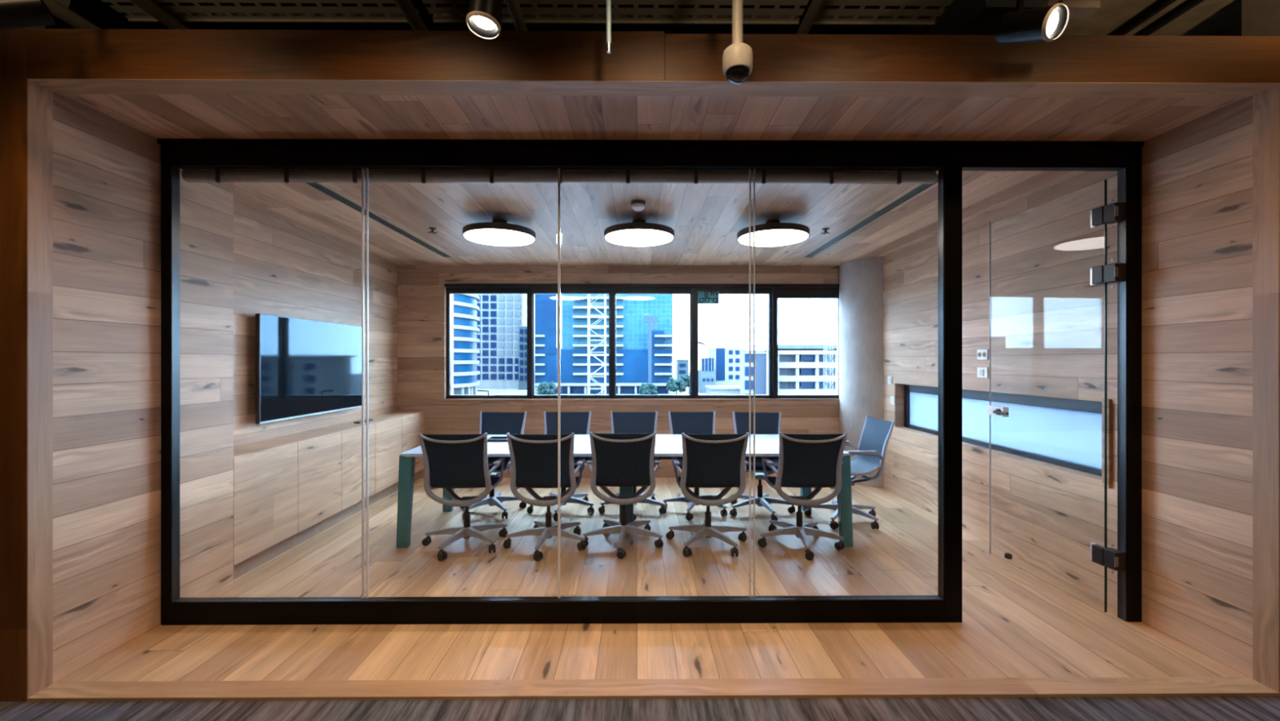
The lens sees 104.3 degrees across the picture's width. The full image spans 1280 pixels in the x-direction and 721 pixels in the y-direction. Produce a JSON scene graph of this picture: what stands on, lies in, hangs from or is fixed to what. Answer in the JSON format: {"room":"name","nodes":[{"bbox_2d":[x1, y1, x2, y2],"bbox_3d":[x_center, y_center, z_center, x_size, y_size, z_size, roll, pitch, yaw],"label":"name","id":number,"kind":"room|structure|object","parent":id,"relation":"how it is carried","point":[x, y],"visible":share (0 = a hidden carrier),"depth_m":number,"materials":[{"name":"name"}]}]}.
{"room":"office","nodes":[
{"label":"office","id":0,"kind":"room"},
{"bbox_2d":[53,91,233,683],"bbox_3d":[-2.816,0.035,2.740,0.330,2.850,1.015,0,0,0],"label":"wall","id":1,"kind":"structure","parent":0,"point":[107,171],"depth_m":2.55,"materials":[{"name":"brown wood"}]},
{"bbox_2d":[27,80,53,697],"bbox_3d":[-2.657,0.121,2.197,0.021,2.678,0.092,0,0,0],"label":"trim","id":2,"kind":"structure","parent":1,"relation":"attached to","point":[40,99],"depth_m":2.20,"materials":[{"name":"brown wood"}]},
{"bbox_2d":[26,28,664,80],"bbox_3d":[-1.271,-1.325,2.182,2.754,0.214,0.050,0,0,0],"label":"ceiling beam","id":3,"kind":"structure","parent":1,"relation":"attached to","point":[51,53],"depth_m":2.16,"materials":[{"name":"brown wood"}]},
{"bbox_2d":[233,200,397,445],"bbox_3d":[-3.066,0.035,4.863,0.120,2.850,3.235,0,0,0],"label":"wall","id":4,"kind":"structure","parent":0,"point":[282,267],"depth_m":4.39,"materials":[{"name":"brown wood"}]},
{"bbox_2d":[255,313,361,423],"bbox_3d":[-2.958,0.067,4.527,0.091,0.855,1.440,0,0,0],"label":"television","id":5,"kind":"object","parent":4,"relation":"attached to","point":[304,367],"visible":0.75,"depth_m":4.31,"materials":[{"name":"black glass"}]},
{"bbox_2d":[44,0,919,35],"bbox_3d":[-0.010,-2.340,1.625,10.600,0.200,9.850,0,0,0],"label":"ceiling","id":6,"kind":"structure","parent":0,"point":[99,13],"depth_m":3.32,"materials":[{"name":"paint"}]},
{"bbox_2d":[22,0,70,28],"bbox_3d":[-2.945,-1.790,2.401,0.260,0.900,0.120,0,0,0],"label":"bracket","id":7,"kind":"object","parent":6,"relation":"attached to","point":[66,3],"visible":0.04,"depth_m":2.44,"materials":[{"name":"black metal"}]},
{"bbox_2d":[100,0,418,22],"bbox_3d":[-1.975,-2.034,2.328,1.560,0.412,0.728,0,0,0],"label":"grid","id":8,"kind":"object","parent":6,"relation":"hanging from","point":[197,13],"visible":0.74,"depth_m":2.63,"materials":[{"name":"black metal"}]},
{"bbox_2d":[0,0,54,31],"bbox_3d":[-2.320,-1.532,1.825,0.207,0.686,0.200,0,0,0],"label":"spotlight","id":9,"kind":"object","parent":8,"relation":"hanging from","point":[14,14],"visible":1,"depth_m":1.83,"materials":[{"name":"black metal"}]},
{"bbox_2d":[466,0,502,39],"bbox_3d":[-0.543,-1.662,1.767,0.128,1.006,0.160,0,0,0],"label":"spotlight","id":10,"kind":"object","parent":6,"relation":"hanging from","point":[483,18],"visible":1,"depth_m":1.74,"materials":[{"name":"black metal"}]},
{"bbox_2d":[605,0,611,53],"bbox_3d":[-0.125,-1.724,1.938,0.025,1.032,0.041,0,0,0],"label":"hanging rod","id":11,"kind":"object","parent":6,"relation":"hanging from","point":[608,2],"visible":1,"depth_m":1.94,"materials":[{"name":"metal"}]},
{"bbox_2d":[422,0,808,24],"bbox_3d":[-0.125,-2.034,2.339,1.980,0.412,0.728,0,0,0],"label":"grid","id":12,"kind":"object","parent":6,"relation":"hanging from","point":[534,15],"visible":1,"depth_m":2.63,"materials":[{"name":"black metal"}]},
{"bbox_2d":[722,0,752,84],"bbox_3d":[0.373,-1.652,1.902,0.115,1.186,0.115,0,0,0],"label":"security camera","id":13,"kind":"object","parent":6,"relation":"hanging from","point":[737,58],"visible":1,"depth_m":1.88,"materials":[{"name":"beige plastic"}]},
{"bbox_2d":[813,0,953,25],"bbox_3d":[1.265,-2.034,2.348,0.680,0.412,0.728,0,0,0],"label":"grid","id":14,"kind":"object","parent":6,"relation":"hanging from","point":[860,16],"visible":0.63,"depth_m":2.64,"materials":[{"name":"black metal"}]},
{"bbox_2d":[397,265,839,477],"bbox_3d":[0.013,-0.440,6.350,6.295,4.000,0.300,0,0,0],"label":"wall","id":15,"kind":"structure","parent":0,"point":[421,290],"depth_m":6.19,"materials":[{"name":"brown wood"}]},
{"bbox_2d":[442,283,839,400],"bbox_3d":[0.066,-0.229,6.255,5.030,1.452,0.152,0,0,0],"label":"window","id":16,"kind":"structure","parent":15,"relation":"in","point":[775,291],"depth_m":6.23,"materials":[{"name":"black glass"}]},
{"bbox_2d":[697,290,719,303],"bbox_3d":[0.861,-0.797,6.249,0.270,0.175,0.014,0,0,0],"label":"sign","id":17,"kind":"object","parent":16,"relation":"attached to","point":[704,297],"visible":1,"depth_m":6.25,"materials":[{"name":"black"}]},
{"bbox_2d":[0,696,1279,720],"bbox_3d":[0.003,1.546,-0.512,10.400,0.148,5.375,0,0,0],"label":"floor","id":18,"kind":"structure","parent":0,"point":[1107,708],"depth_m":2.10,"materials":[{"name":"grey carpet"}]},
{"bbox_2d":[61,93,1243,265],"bbox_3d":[-0.154,-1.252,4.224,5.895,0.133,3.950,0,0,0],"label":"ceiling","id":19,"kind":"structure","parent":0,"point":[157,116],"depth_m":2.76,"materials":[{"name":"brown wood"}]},
{"bbox_2d":[306,182,450,257],"bbox_3d":[-2.193,-1.192,4.386,0.076,0.026,2.600,0,0,0],"label":"air slot","id":20,"kind":"object","parent":19,"relation":"attached to","point":[322,188],"visible":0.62,"depth_m":4.08,"materials":[{"name":"black metal"}]},
{"bbox_2d":[427,226,437,234],"bbox_3d":[-1.858,-1.164,4.458,0.068,0.042,0.068,0,0,45],"label":"sprinkler","id":21,"kind":"object","parent":19,"relation":"attached to","point":[432,228],"visible":1,"depth_m":4.45,"materials":[{"name":"black metal"}]},
{"bbox_2d":[462,218,535,246],"bbox_3d":[-1.193,-1.111,4.233,0.600,0.147,0.600,0,0,0],"label":"ceiling lamp","id":22,"kind":"object","parent":19,"relation":"attached to","point":[498,232],"visible":1,"depth_m":4.11,"materials":[{"name":"white plastic"}]},
{"bbox_2d":[463,228,534,245],"bbox_3d":[-1.193,-1.042,4.233,0.580,0.008,0.580,0,0,0],"label":"diffuser","id":23,"kind":"object","parent":22,"relation":"attached to","point":[494,237],"depth_m":4.16,"materials":[{"name":"white plastic"}]},
{"bbox_2d":[631,199,645,211],"bbox_3d":[-0.013,-1.153,3.720,0.110,0.064,0.110,0,0,0],"label":"smoke detector","id":24,"kind":"object","parent":19,"relation":"attached to","point":[637,205],"visible":1,"depth_m":3.68,"materials":[{"name":"white plastic"}]},
{"bbox_2d":[604,219,674,246],"bbox_3d":[-0.007,-1.111,4.240,0.600,0.147,0.600,0,0,0],"label":"ceiling lamp","id":25,"kind":"object","parent":19,"relation":"attached to","point":[638,233],"visible":1,"depth_m":4.11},
{"bbox_2d":[604,229,673,246],"bbox_3d":[-0.007,-1.042,4.240,0.580,0.008,0.580,0,0,0],"label":"diffuser","id":26,"kind":"object","parent":25,"relation":"attached to","point":[633,237],"depth_m":4.19,"materials":[{"name":"white plastic"}]},
{"bbox_2d":[737,219,809,246],"bbox_3d":[1.133,-1.111,4.247,0.600,0.147,0.600,0,0,0],"label":"ceiling lamp","id":27,"kind":"object","parent":19,"relation":"attached to","point":[774,233],"visible":0.95,"depth_m":4.14,"materials":[{"name":"white plastic"}]},
{"bbox_2d":[737,229,808,246],"bbox_3d":[1.133,-1.042,4.247,0.580,0.008,0.580,0,0,0],"label":"diffuser","id":28,"kind":"object","parent":27,"relation":"attached to","point":[763,237],"depth_m":4.19,"materials":[{"name":"white plastic"}]},
{"bbox_2d":[821,227,830,234],"bbox_3d":[1.672,-1.164,4.481,0.068,0.042,0.068,0,0,45],"label":"sprinkler","id":29,"kind":"object","parent":19,"relation":"attached to","point":[825,229],"visible":1,"depth_m":4.47,"materials":[{"name":"black metal"}]},
{"bbox_2d":[804,174,937,257],"bbox_3d":[1.927,-1.192,4.412,0.076,0.026,2.600,0,0,0],"label":"air slot","id":30,"kind":"object","parent":19,"relation":"attached to","point":[922,187],"visible":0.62,"depth_m":4.05,"materials":[{"name":"black metal"}]},
{"bbox_2d":[57,477,1247,681],"bbox_3d":[-0.254,1.520,4.223,6.095,0.120,3.950,0,0,0],"label":"floor","id":31,"kind":"structure","parent":0,"point":[1020,620],"depth_m":2.79,"materials":[{"name":"brown wood"}]},
{"bbox_2d":[233,441,297,579],"bbox_3d":[-2.826,1.047,3.559,0.338,0.826,0.614,0,0,0],"label":"base cabinet","id":32,"kind":"object","parent":31,"relation":"on","point":[265,482],"visible":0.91,"depth_m":3.52,"materials":[{"name":"brown wood"}]},
{"bbox_2d":[233,411,421,456],"bbox_3d":[-2.845,0.642,4.715,0.316,0.021,2.929,0,0,0],"label":"countertop","id":33,"kind":"structure","parent":32,"relation":"on","point":[246,448],"depth_m":4.23,"materials":[{"name":"brown wood"}]},
{"bbox_2d":[353,418,373,423],"bbox_3d":[-2.832,0.622,5.102,0.060,0.020,0.260,0,0,0],"label":"remote control","id":34,"kind":"object","parent":33,"relation":"on","point":[370,420],"visible":0.66,"depth_m":5.02,"materials":[{"name":"black plastic"}]},
{"bbox_2d":[291,431,341,547],"bbox_3d":[-2.830,1.047,4.155,0.338,0.826,0.573,0,0,0],"label":"base cabinet","id":35,"kind":"object","parent":31,"relation":"on","point":[319,458],"visible":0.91,"depth_m":4.12,"materials":[{"name":"brown wood"}]},
{"bbox_2d":[336,423,375,523],"bbox_3d":[-2.834,1.047,4.727,0.338,0.826,0.568,0,0,0],"label":"base cabinet","id":36,"kind":"object","parent":31,"relation":"on","point":[351,438],"visible":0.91,"depth_m":4.66,"materials":[{"name":"brown wood"}]},
{"bbox_2d":[370,417,401,505],"bbox_3d":[-2.837,1.047,5.297,0.338,0.826,0.568,0,0,0],"label":"base cabinet","id":37,"kind":"object","parent":31,"relation":"on","point":[388,432],"visible":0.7,"depth_m":5.27,"materials":[{"name":"brown wood"}]},
{"bbox_2d":[397,411,424,490],"bbox_3d":[-2.841,1.047,5.881,0.338,0.826,0.596,0,0,0],"label":"base cabinet","id":38,"kind":"object","parent":31,"relation":"on","point":[412,424],"visible":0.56,"depth_m":5.89,"materials":[{"name":"brown wood"}]},
{"bbox_2d":[418,432,507,560],"bbox_3d":[-1.401,0.993,3.931,0.633,0.934,0.682,0,0,-2],"label":"office chair","id":39,"kind":"object","parent":31,"relation":"on","point":[450,460],"visible":1,"depth_m":3.70,"materials":[{"name":"black fabric"}]},
{"bbox_2d":[459,411,526,519],"bbox_3d":[-1.453,0.993,4.843,0.651,0.934,0.660,0,0,4],"label":"office chair","id":40,"kind":"object","parent":31,"relation":"on","point":[491,423],"visible":0.41,"depth_m":5.09,"materials":[{"name":"black fabric"}]},
{"bbox_2d":[502,432,586,560],"bbox_3d":[-0.743,0.993,3.924,0.650,0.934,0.659,0,0,0],"label":"office chair","id":41,"kind":"object","parent":31,"relation":"on","point":[533,463],"visible":0.99,"depth_m":3.70,"materials":[{"name":"black fabric"}]},
{"bbox_2d":[526,410,594,520],"bbox_3d":[-0.762,0.993,4.850,0.651,0.934,0.692,0,0,-1],"label":"office chair","id":42,"kind":"object","parent":31,"relation":"on","point":[578,423],"visible":0.41,"depth_m":5.12,"materials":[{"name":"black fabric"}]},
{"bbox_2d":[580,431,663,559],"bbox_3d":[-0.144,0.993,3.966,0.652,0.934,0.654,0,0,0],"label":"office chair","id":43,"kind":"object","parent":31,"relation":"on","point":[617,460],"visible":0.97,"depth_m":3.74,"materials":[{"name":"black fabric"}]},
{"bbox_2d":[395,434,853,547],"bbox_3d":[-0.117,1.093,4.379,3.568,0.735,1.000,0,0,0],"label":"conference table","id":44,"kind":"object","parent":31,"relation":"on","point":[667,446],"visible":0.31,"depth_m":3.91,"materials":[{"name":"white laminate"}]},
{"bbox_2d":[487,436,507,441],"bbox_3d":[-1.278,0.713,4.522,0.260,0.024,0.170,0,0,0],"label":"tablet","id":45,"kind":"object","parent":44,"relation":"on","point":[491,438],"visible":0.56,"depth_m":4.44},
{"bbox_2d":[598,411,666,520],"bbox_3d":[-0.075,0.993,4.844,0.652,0.934,0.692,0,0,0],"label":"office chair","id":46,"kind":"object","parent":31,"relation":"on","point":[620,422],"visible":0.3,"depth_m":5.12,"materials":[{"name":"black fabric"}]},
{"bbox_2d":[661,410,727,520],"bbox_3d":[0.522,0.993,4.855,0.638,0.934,0.675,0,0,-2],"label":"office chair","id":47,"kind":"object","parent":31,"relation":"on","point":[697,423],"visible":0.28,"depth_m":5.12,"materials":[{"name":"black fabric"}]},
{"bbox_2d":[666,432,748,556],"bbox_3d":[0.540,0.993,3.945,0.652,0.934,0.684,0,0,-1],"label":"office chair","id":48,"kind":"object","parent":31,"relation":"on","point":[708,460],"visible":1,"depth_m":3.71,"materials":[{"name":"black fabric"}]},
{"bbox_2d":[729,411,795,520],"bbox_3d":[1.183,0.993,4.826,0.622,0.934,0.674,0,0,10],"label":"office chair","id":49,"kind":"object","parent":31,"relation":"on","point":[766,423],"visible":0.52,"depth_m":4.95,"materials":[{"name":"black fabric"}]},
{"bbox_2d":[757,432,847,560],"bbox_3d":[1.250,0.993,3.937,0.651,0.934,0.658,0,0,1],"label":"office chair","id":50,"kind":"object","parent":31,"relation":"on","point":[805,460],"visible":1,"depth_m":3.71,"materials":[{"name":"black fabric"}]},
{"bbox_2d":[804,414,895,529],"bbox_3d":[1.882,0.993,4.581,0.678,0.934,0.618,0,0,-1],"label":"office chair","id":51,"kind":"object","parent":31,"relation":"on","point":[869,457],"visible":0.7,"depth_m":4.50,"materials":[{"name":"black fabric"}]},
{"bbox_2d":[1004,552,1012,559],"bbox_3d":[2.722,1.442,3.677,0.048,0.036,0.048,0,0,0],"label":"door stop","id":52,"kind":"object","parent":31,"relation":"on","point":[1007,555],"visible":1,"depth_m":3.66,"materials":[{"name":"black plastic"}]},
{"bbox_2d":[839,257,883,488],"bbox_3d":[2.892,0.138,6.098,0.840,2.645,0.840,0,0,0],"label":"wall column","id":53,"kind":"structure","parent":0,"point":[861,280],"depth_m":5.82,"materials":[{"name":"concrete"}]},
{"bbox_2d":[883,95,1253,678],"bbox_3d":[2.943,0.085,4.244,0.300,2.950,3.950,0,0,0],"label":"wall","id":54,"kind":"structure","parent":0,"point":[1047,318],"depth_m":2.75,"materials":[{"name":"brown wood"}]},
{"bbox_2d":[156,138,1143,625],"bbox_3d":[0.075,0.114,2.833,5.455,2.692,0.168,0,0,0],"label":"window frame","id":55,"kind":"structure","parent":54,"relation":"in","point":[355,161],"depth_m":2.77,"materials":[{"name":"black metal"}]},
{"bbox_2d":[986,179,1125,612],"bbox_3d":[2.633,0.204,3.257,0.100,2.488,0.958,0,0,-5],"label":"door","id":56,"kind":"structure","parent":55,"relation":"attached to","point":[1113,558],"depth_m":2.86,"materials":[{"name":"clear glass"}]},
{"bbox_2d":[26,78,1279,97],"bbox_3d":[0.079,-1.216,2.226,5.454,0.004,0.119,0,0,0],"label":"trim","id":57,"kind":"structure","parent":54,"relation":"attached to","point":[60,86],"depth_m":2.22,"materials":[{"name":"brown wood"}]},
{"bbox_2d":[26,676,1279,701],"bbox_3d":[0.085,1.509,2.222,5.466,0.102,0.112,0,0,0],"label":"trim","id":58,"kind":"structure","parent":54,"relation":"attached to","point":[906,687],"depth_m":2.20,"materials":[{"name":"brown wood"}]},
{"bbox_2d":[887,376,892,384],"bbox_3d":[2.780,0.220,5.538,0.011,0.090,0.090,0,0,0],"label":"wall plate","id":59,"kind":"object","parent":54,"relation":"attached to","point":[889,378],"visible":1,"depth_m":5.52,"materials":[{"name":"beige plastic"}]},
{"bbox_2d":[890,395,894,404],"bbox_3d":[2.780,0.440,5.478,0.011,0.090,0.090,0,0,0],"label":"wall plate","id":60,"kind":"object","parent":54,"relation":"attached to","point":[892,398],"visible":1,"depth_m":5.46,"materials":[{"name":"beige plastic"}]},
{"bbox_2d":[664,33,1279,83],"bbox_3d":[1.464,-1.320,2.199,2.710,0.204,0.050,0,0,0],"label":"ceiling beam","id":61,"kind":"structure","parent":54,"relation":"attached to","point":[687,56],"depth_m":2.17,"materials":[{"name":"brown wood"}]},
{"bbox_2d":[977,349,988,359],"bbox_3d":[2.787,-0.048,4.048,0.016,0.084,0.120,0,0,0],"label":"socket plate","id":62,"kind":"object","parent":54,"relation":"attached to","point":[982,354],"visible":1,"depth_m":4.04,"materials":[{"name":"white plastic"}]},
{"bbox_2d":[977,367,988,377],"bbox_3d":[2.786,0.098,4.048,0.017,0.084,0.120,0,0,0],"label":"switch plate","id":63,"kind":"object","parent":54,"relation":"attached to","point":[983,372],"visible":1,"depth_m":4.03,"materials":[{"name":"white plastic"}]},
{"bbox_2d":[904,384,1111,488],"bbox_3d":[2.869,0.494,4.196,0.190,0.528,2.485,0,0,0],"label":"window","id":64,"kind":"structure","parent":54,"relation":"in","point":[1067,433],"depth_m":3.69,"materials":[{"name":"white glass"}]},
{"bbox_2d":[1253,83,1279,692],"bbox_3d":[2.812,0.121,2.232,0.013,2.678,0.092,0,0,0],"label":"trim","id":65,"kind":"structure","parent":54,"relation":"attached to","point":[1266,103],"depth_m":2.23,"materials":[{"name":"brown wood"}]},
{"bbox_2d":[897,0,1241,35],"bbox_3d":[3.265,-1.900,1.621,3.450,0.080,5.200,0,0,0],"label":"ceiling slab","id":66,"kind":"structure","parent":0,"point":[1209,17],"depth_m":2.72,"materials":[{"name":"black concrete"}]},
{"bbox_2d":[920,0,1048,35],"bbox_3d":[1.790,-1.800,3.261,0.380,0.320,1.900,0,0,0],"label":"ceiling beam","id":67,"kind":"structure","parent":66,"relation":"attached to","point":[961,17],"depth_m":2.44,"materials":[{"name":"paint"}]},
{"bbox_2d":[995,0,1100,44],"bbox_3d":[1.573,-1.514,1.860,0.430,0.691,0.260,0,0,0],"label":"spotlight","id":68,"kind":"object","parent":66,"relation":"hanging from","point":[1046,24],"depth_m":1.86,"materials":[{"name":"black metal"}]},
{"bbox_2d":[1110,0,1177,35],"bbox_3d":[2.716,-1.840,0.667,0.042,0.044,7.500,0,0,0],"label":"conduit","id":69,"kind":"object","parent":66,"relation":"attached to","point":[1162,4],"visible":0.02,"depth_m":2.66,"materials":[{"name":"metal"}]},
{"bbox_2d":[1134,0,1204,35],"bbox_3d":[2.856,-1.840,0.668,0.042,0.044,7.500,0,0,0],"label":"conduit","id":70,"kind":"object","parent":66,"relation":"attached to","point":[1189,4],"visible":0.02,"depth_m":2.66,"materials":[{"name":"metal"}]},
{"bbox_2d":[1241,0,1279,35],"bbox_3d":[4.125,-0.390,2.381,2.120,4.100,0.320,0,0,0],"label":"wall","id":71,"kind":"structure","parent":0,"point":[1259,17],"depth_m":2.46,"materials":[{"name":"brown wood"}]},
{"bbox_3d":[-1.128,-1.815,4.443,8.200,0.950,0.100,0,0,0],"label":"wall","id":72,"kind":"structure","parent":0,"visible":0},
{"bbox_2d":[43,0,101,29],"bbox_3d":[-2.784,-1.680,0.632,0.067,0.070,7.500,0,0,0],"label":"conduit","id":73,"kind":"object","parent":72,"relation":"attached to","point":[59,11],"visible":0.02,"depth_m":2.41,"materials":[{"name":"metal"}]},
{"bbox_2d":[129,0,189,29],"bbox_3d":[-2.404,-1.740,0.635,0.057,0.060,7.500,0,0,0],"label":"conduit","id":74,"kind":"object","parent":72,"relation":"attached to","point":[148,6],"visible":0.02,"depth_m":2.48,"materials":[{"name":"metal"}]},
{"bbox_2d":[393,0,428,30],"bbox_3d":[-1.154,-1.760,0.643,0.067,0.070,7.500,0,0,0],"label":"conduit","id":75,"kind":"object","parent":72,"relation":"attached to","point":[406,8],"visible":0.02,"depth_m":2.50,"materials":[{"name":"metal"}]},
{"bbox_2d":[505,0,528,31],"bbox_3d":[-0.624,-1.780,0.646,0.057,0.060,7.500,0,0,0],"label":"conduit","id":76,"kind":"object","parent":72,"relation":"attached to","point":[513,6],"visible":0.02,"depth_m":2.54,"materials":[{"name":"metal"}]},
{"bbox_2d":[795,0,825,34],"bbox_3d":[0.896,-1.780,0.656,0.057,0.060,7.500,0,0,0],"label":"conduit","id":77,"kind":"object","parent":72,"relation":"attached to","point":[815,6],"visible":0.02,"depth_m":2.55,"materials":[{"name":"metal"}]},
{"label":"outside","id":78,"kind":"structure","parent":0,"visible":0},
{"bbox_2d":[469,372,706,395],"bbox_3d":[-1.445,12.960,229.995,520.000,1.000,580.000,0,0,0],"label":"ground","id":79,"kind":"structure","parent":78,"point":[491,391],"depth_m":189.86,"materials":[{"name":"white concrete"}]},
{"bbox_2d":[453,293,479,395],"bbox_3d":[-75.991,-18.540,157.526,48.000,62.000,48.000,0,0,0],"label":"round tower","id":80,"kind":"structure","parent":79,"relation":"on","point":[466,308],"depth_m":152.41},
{"bbox_2d":[469,293,527,388],"bbox_3d":[-63.680,-24.040,227.454,23.500,73.000,16.300,0,0,0],"label":"building","id":81,"kind":"structure","parent":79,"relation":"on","point":[500,316],"depth_m":219.38,"materials":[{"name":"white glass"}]},
{"bbox_2d":[518,326,527,389],"bbox_3d":[-49.268,-1.040,217.545,4.800,27.000,12.300,0,0,0],"label":"block","id":82,"kind":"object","parent":79,"relation":"on","point":[522,331],"visible":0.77,"depth_m":211.70,"materials":[{"name":"blue glass"}]},
{"bbox_2d":[537,381,556,395],"bbox_3d":[-27.974,9.267,149.823,6.108,6.414,6.717,0,0,0],"label":"street tree","id":83,"kind":"object","parent":79,"relation":"on","point":[544,388],"visible":0.91,"depth_m":147.97,"materials":[{"name":"green plant"}]},
{"bbox_2d":[587,293,606,395],"bbox_3d":[-6.040,-7.524,69.963,4.140,40.031,4.140,0,0,0],"label":"tower crane","id":84,"kind":"object","parent":79,"relation":"on","point":[604,315],"visible":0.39,"depth_m":69.77,"materials":[{"name":"metal"}]},
{"bbox_2d":[534,293,675,394],"bbox_3d":[-14.127,-25.040,195.315,54.200,75.000,25.200,0,0,0],"label":"glass tower","id":85,"kind":"structure","parent":79,"relation":"on","point":[632,333],"depth_m":184.79,"materials":[{"name":"blue glass"}]},
{"bbox_2d":[638,382,657,395],"bbox_3d":[2.421,9.488,150.025,5.803,5.971,5.723,0,0,0],"label":"street tree","id":86,"kind":"object","parent":79,"relation":"on","point":[645,388],"visible":0.93,"depth_m":148.77,"materials":[{"name":"green plant"}]},
{"bbox_2d":[643,315,657,392],"bbox_3d":[3.694,-1.640,176.027,4.800,28.200,1.200,0,0,0],"label":"derrick","id":87,"kind":"object","parent":79,"relation":"on","point":[649,319],"visible":0.88,"depth_m":175.42,"materials":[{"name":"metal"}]},
{"bbox_2d":[666,377,686,395],"bbox_3d":[12.401,8.990,170.012,7.173,6.963,7.031,0,0,0],"label":"street tree","id":88,"kind":"object","parent":79,"relation":"on","point":[674,385],"visible":0.99,"depth_m":168.50,"materials":[{"name":"green plant"}]},
{"bbox_2d":[675,359,688,379],"bbox_3d":[20.710,5.860,245.135,6.100,13.200,10.800,0,0,0],"label":"office building","id":89,"kind":"structure","parent":79,"relation":"on","point":[682,365],"depth_m":240.12,"materials":[{"name":"white concrete"}]},
{"bbox_2d":[682,373,689,395],"bbox_3d":[17.753,8.617,176.222,5.618,7.701,5.993,0,0,0],"label":"street tree","id":90,"kind":"object","parent":79,"relation":"on","point":[686,378],"visible":0.48,"depth_m":174.65,"materials":[{"name":"green plant"}]},
{"bbox_2d":[697,357,715,392],"bbox_3d":[25.976,5.760,194.967,5.600,13.400,10.400,0,0,0],"label":"office building","id":91,"kind":"structure","parent":79,"relation":"on","point":[706,372],"depth_m":190.14,"materials":[{"name":"white concrete"}]},
{"bbox_2d":[704,385,740,394],"bbox_3d":[27.205,10.360,158.374,11.600,4.200,11.600,0,0,0],"label":"warehouse","id":92,"kind":"structure","parent":79,"relation":"on","point":[710,389],"depth_m":153.16,"materials":[{"name":"white concrete"}]},
{"bbox_2d":[708,347,745,385],"bbox_3d":[35.946,3.660,207.580,12.700,17.600,15.300,0,0,0],"label":"white office","id":93,"kind":"structure","parent":79,"relation":"on","point":[726,360],"depth_m":200.19,"materials":[{"name":"blue concrete"}]},
{"bbox_2d":[740,344,836,394],"bbox_3d":[43.328,4.235,138.875,33.600,16.750,22.800,0,0,0],"label":"office building","id":94,"kind":"structure","parent":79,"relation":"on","point":[800,366],"depth_m":130.30,"materials":[{"name":"concrete"}]},
{"bbox_2d":[823,298,833,394],"bbox_3d":[42.495,-4.526,112.269,2.700,34.028,2.700,0,0,0],"label":"tower crane","id":95,"kind":"object","parent":79,"relation":"on","point":[830,308],"visible":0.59,"depth_m":111.86,"materials":[{"name":"metal"}]},
{"bbox_3d":[-4.056,-0.040,2.205,2.316,3.400,0.070,0,0,0],"label":"wall","id":96,"kind":"structure","parent":0,"visible":0},
{"bbox_2d":[0,28,27,701],"bbox_3d":[-2.773,0.024,2.188,0.249,2.912,0.080,0,0,0],"label":"trim","id":97,"kind":"structure","parent":96,"relation":"attached to","point":[13,42],"depth_m":2.15,"materials":[{"name":"brown wood"}]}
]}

